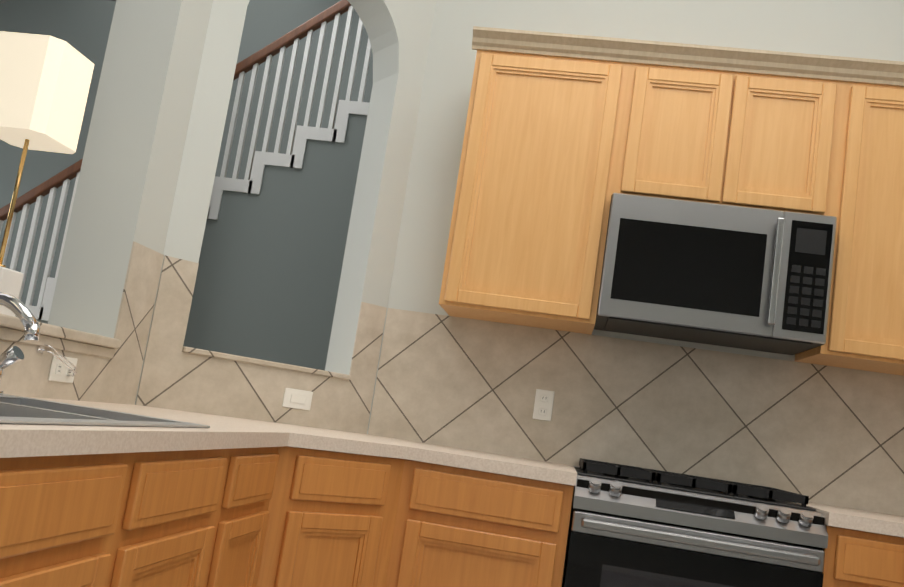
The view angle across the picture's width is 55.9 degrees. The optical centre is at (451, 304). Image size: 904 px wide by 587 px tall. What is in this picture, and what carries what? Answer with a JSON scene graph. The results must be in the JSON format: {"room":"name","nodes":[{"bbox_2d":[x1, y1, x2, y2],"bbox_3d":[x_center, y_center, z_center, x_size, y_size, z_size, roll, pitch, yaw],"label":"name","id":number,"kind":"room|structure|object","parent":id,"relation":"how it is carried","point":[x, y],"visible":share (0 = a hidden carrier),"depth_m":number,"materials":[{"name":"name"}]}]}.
{"room":"kitchen","nodes":[
{"label":"kitchen","id":0,"kind":"room"},
{"bbox_2d":[48,0,212,337],"bbox_3d":[-1.339,-0.801,0.748,0.230,3.420,4.540,7,-8,8],"label":"wall","id":1,"kind":"structure","parent":0,"point":[131,163],"depth_m":2.78,"materials":[{"name":"white paint"}]},
{"bbox_2d":[0,313,120,348],"bbox_3d":[-1.293,-0.043,1.706,0.275,0.030,1.996,7,-8,8],"label":"sill","id":2,"kind":"structure","parent":1,"relation":"attached to","point":[9,321],"depth_m":2.37,"materials":[{"name":"tile"}]},
{"bbox_2d":[0,31,94,315],"bbox_3d":[-1.174,-0.349,2.309,0.200,0.763,0.200,7,-8,8],"label":"table lamp","id":3,"kind":"object","parent":2,"relation":"on","point":[45,81],"visible":0.94,"depth_m":2.26,"materials":[{"name":"white fabric"}]},
{"bbox_2d":[0,241,163,404],"bbox_3d":[-1.163,-0.091,1.752,0.014,0.515,2.306,7,-8,8],"label":"tile backsplash","id":4,"kind":"structure","parent":1,"relation":"attached to","point":[107,375],"depth_m":2.64,"materials":[{"name":"beige tile"}]},
{"bbox_2d":[37,344,76,376],"bbox_3d":[-1.085,0.152,2.357,0.046,0.087,0.157,7,-8,8],"label":"handle","id":5,"kind":"object","parent":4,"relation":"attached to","point":[40,349],"visible":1,"depth_m":2.33,"materials":[{"name":"silver metal"}]},
{"bbox_2d":[48,355,77,382],"bbox_3d":[-1.100,0.184,2.412,0.008,0.072,0.118,7,-8,8],"label":"outlet","id":6,"kind":"object","parent":4,"relation":"attached to","point":[60,371],"visible":0.9,"depth_m":2.40,"materials":[{"name":"white plastic"}]},
{"bbox_2d":[0,0,372,305],"bbox_3d":[-1.695,-1.744,6.535,4.600,6.700,0.116,7,-8,8],"label":"wall","id":7,"kind":"structure","parent":0,"point":[82,27],"depth_m":6.49,"materials":[{"name":"grey paint"}]},
{"bbox_2d":[135,0,435,431],"bbox_3d":[-0.648,-0.351,3.316,0.933,3.420,0.200,14,-9,-36],"label":"wall","id":8,"kind":"structure","parent":0,"point":[399,33],"depth_m":3.48,"materials":[{"name":"white paint"}]},
{"bbox_2d":[135,255,386,433],"bbox_3d":[-0.664,0.174,3.163,0.921,0.515,0.006,14,-9,-36],"label":"tile backsplash","id":9,"kind":"structure","parent":8,"relation":"attached to","point":[174,376],"depth_m":3.07,"materials":[{"name":"beige tile"}]},
{"bbox_2d":[282,388,312,410],"bbox_3d":[-0.582,0.357,3.212,0.118,0.072,0.008,14,-9,-36],"label":"light switch","id":10,"kind":"object","parent":9,"relation":"attached to","point":[297,399],"visible":1,"depth_m":3.21,"materials":[{"name":"white plastic"}]},
{"bbox_2d":[182,346,350,379],"bbox_3d":[-0.728,0.223,3.230,0.676,0.020,0.220,14,-9,-36],"label":"sill","id":11,"kind":"structure","parent":8,"relation":"attached to","point":[260,362],"depth_m":3.12,"materials":[{"name":"tile"}]},
{"bbox_2d":[367,0,903,467],"bbox_3d":[1.332,-0.049,3.365,3.150,3.420,0.150,7,-8,8],"label":"wall","id":12,"kind":"structure","parent":0,"point":[861,28],"depth_m":3.51,"materials":[{"name":"white paint"}]},
{"bbox_2d":[439,26,634,334],"bbox_3d":[0.327,-0.463,3.296,0.570,1.060,0.346,7,-8,8],"label":"upper cabinet","id":13,"kind":"object","parent":12,"relation":"attached to","point":[566,136],"depth_m":3.14,"materials":[{"name":"brown wood"}]},
{"bbox_2d":[368,308,903,516],"bbox_3d":[1.173,0.457,3.228,2.996,0.515,0.006,7,-8,8],"label":"tile backsplash","id":14,"kind":"structure","parent":12,"relation":"attached to","point":[825,435],"depth_m":3.29,"materials":[{"name":"beige tile"}]},
{"bbox_2d":[533,389,554,420],"bbox_3d":[0.358,0.393,3.330,0.072,0.118,0.008,7,-8,8],"label":"electrical outlet","id":15,"kind":"object","parent":14,"relation":"attached to","point":[543,403],"visible":1,"depth_m":3.33,"materials":[{"name":"white plastic"}]},
{"bbox_2d":[615,40,846,215],"bbox_3d":[1.020,-0.613,3.234,0.770,0.580,0.346,7,-8,8],"label":"upper cabinet","id":16,"kind":"object","parent":12,"relation":"attached to","point":[753,128],"depth_m":3.07,"materials":[{"name":"brown wood"}]},
{"bbox_2d":[594,193,836,354],"bbox_3d":[0.931,-0.101,3.107,0.758,0.446,0.454,7,-8,8],"label":"microwave","id":17,"kind":"object","parent":16,"relation":"attached to","point":[750,278],"visible":0.96,"depth_m":2.93,"materials":[{"name":"silver metal"}]},
{"bbox_2d":[794,57,903,375],"bbox_3d":[1.701,-0.288,3.074,0.696,1.060,0.396,7,-8,8],"label":"upper cabinet","id":18,"kind":"object","parent":12,"relation":"attached to","point":[865,327],"depth_m":2.97,"materials":[{"name":"brown wood"}]},
{"bbox_3d":[0.353,1.222,0.564,3.660,0.100,5.200,7,-8,8],"label":"floor","id":19,"kind":"structure","parent":0,"visible":0},
{"bbox_2d":[0,446,287,586],"bbox_3d":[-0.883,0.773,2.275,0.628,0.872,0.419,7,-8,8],"label":"base cabinet","id":20,"kind":"object","parent":19,"relation":"on","point":[186,518],"depth_m":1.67,"materials":[{"name":"brown wood"}]},
{"bbox_2d":[264,446,387,586],"bbox_3d":[-0.401,0.886,2.581,0.335,0.872,0.335,7,-8,8],"label":"base cabinet","id":21,"kind":"object","parent":19,"relation":"on","point":[285,516],"depth_m":2.58,"materials":[{"name":"brown wood"}]},
{"bbox_2d":[352,453,407,586],"bbox_3d":[-0.652,0.893,2.909,0.918,0.872,0.918,7,-8,8],"label":"base cabinet","id":22,"kind":"object","parent":19,"relation":"on","point":[394,487],"depth_m":2.72,"materials":[{"name":"brown wood"}]},
{"bbox_2d":[0,397,576,485],"bbox_3d":[-0.440,0.324,1.932,1.480,0.040,2.971,7,-8,8],"label":"countertop","id":23,"kind":"structure","parent":22,"relation":"on","point":[35,440],"depth_m":2.35,"materials":[{"name":"stone"}]},
{"bbox_2d":[0,293,209,427],"bbox_3d":[-0.892,0.162,1.699,0.545,0.490,0.805,7,-8,8],"label":"sink","id":24,"kind":"object","parent":23,"relation":"in","point":[14,409],"visible":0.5,"depth_m":1.81,"materials":[{"name":"silver metal"}]},
{"bbox_2d":[388,460,573,586],"bbox_3d":[0.087,1.010,2.955,0.549,0.872,0.628,7,-8,8],"label":"base cabinet","id":25,"kind":"object","parent":19,"relation":"on","point":[457,527],"depth_m":2.69,"materials":[{"name":"brown wood"}]},
{"bbox_2d":[561,458,827,586],"bbox_3d":[0.734,1.051,2.835,0.757,0.948,0.692,7,-8,8],"label":"range","id":26,"kind":"object","parent":19,"relation":"on","point":[631,526],"visible":0.98,"depth_m":2.60,"materials":[{"name":"silver metal"}]},
{"bbox_2d":[822,525,903,586],"bbox_3d":[1.342,1.173,2.775,0.475,0.872,0.628,7,-8,8],"label":"base cabinet","id":27,"kind":"object","parent":19,"relation":"on","point":[853,558],"depth_m":2.54,"materials":[{"name":"brown wood"}]},
{"bbox_2d":[792,502,903,536],"bbox_3d":[1.803,0.705,2.267,1.416,0.040,1.656,7,-8,8],"label":"countertop","id":28,"kind":"structure","parent":27,"relation":"on","point":[866,521],"depth_m":2.55,"materials":[{"name":"stone"}]},
{"bbox_3d":[-3.064,1.106,3.476,6.000,0.100,7.950,7,-8,8],"label":"floor","id":29,"kind":"structure","parent":0,"visible":0},
{"bbox_2d":[0,0,371,370],"bbox_3d":[-1.904,-0.638,5.813,4.516,4.428,1.010,7,-8,8],"label":"staircase","id":30,"kind":"structure","parent":29,"relation":"on","point":[268,276],"depth_m":5.20,"materials":[{"name":"white paint"}]}
]}

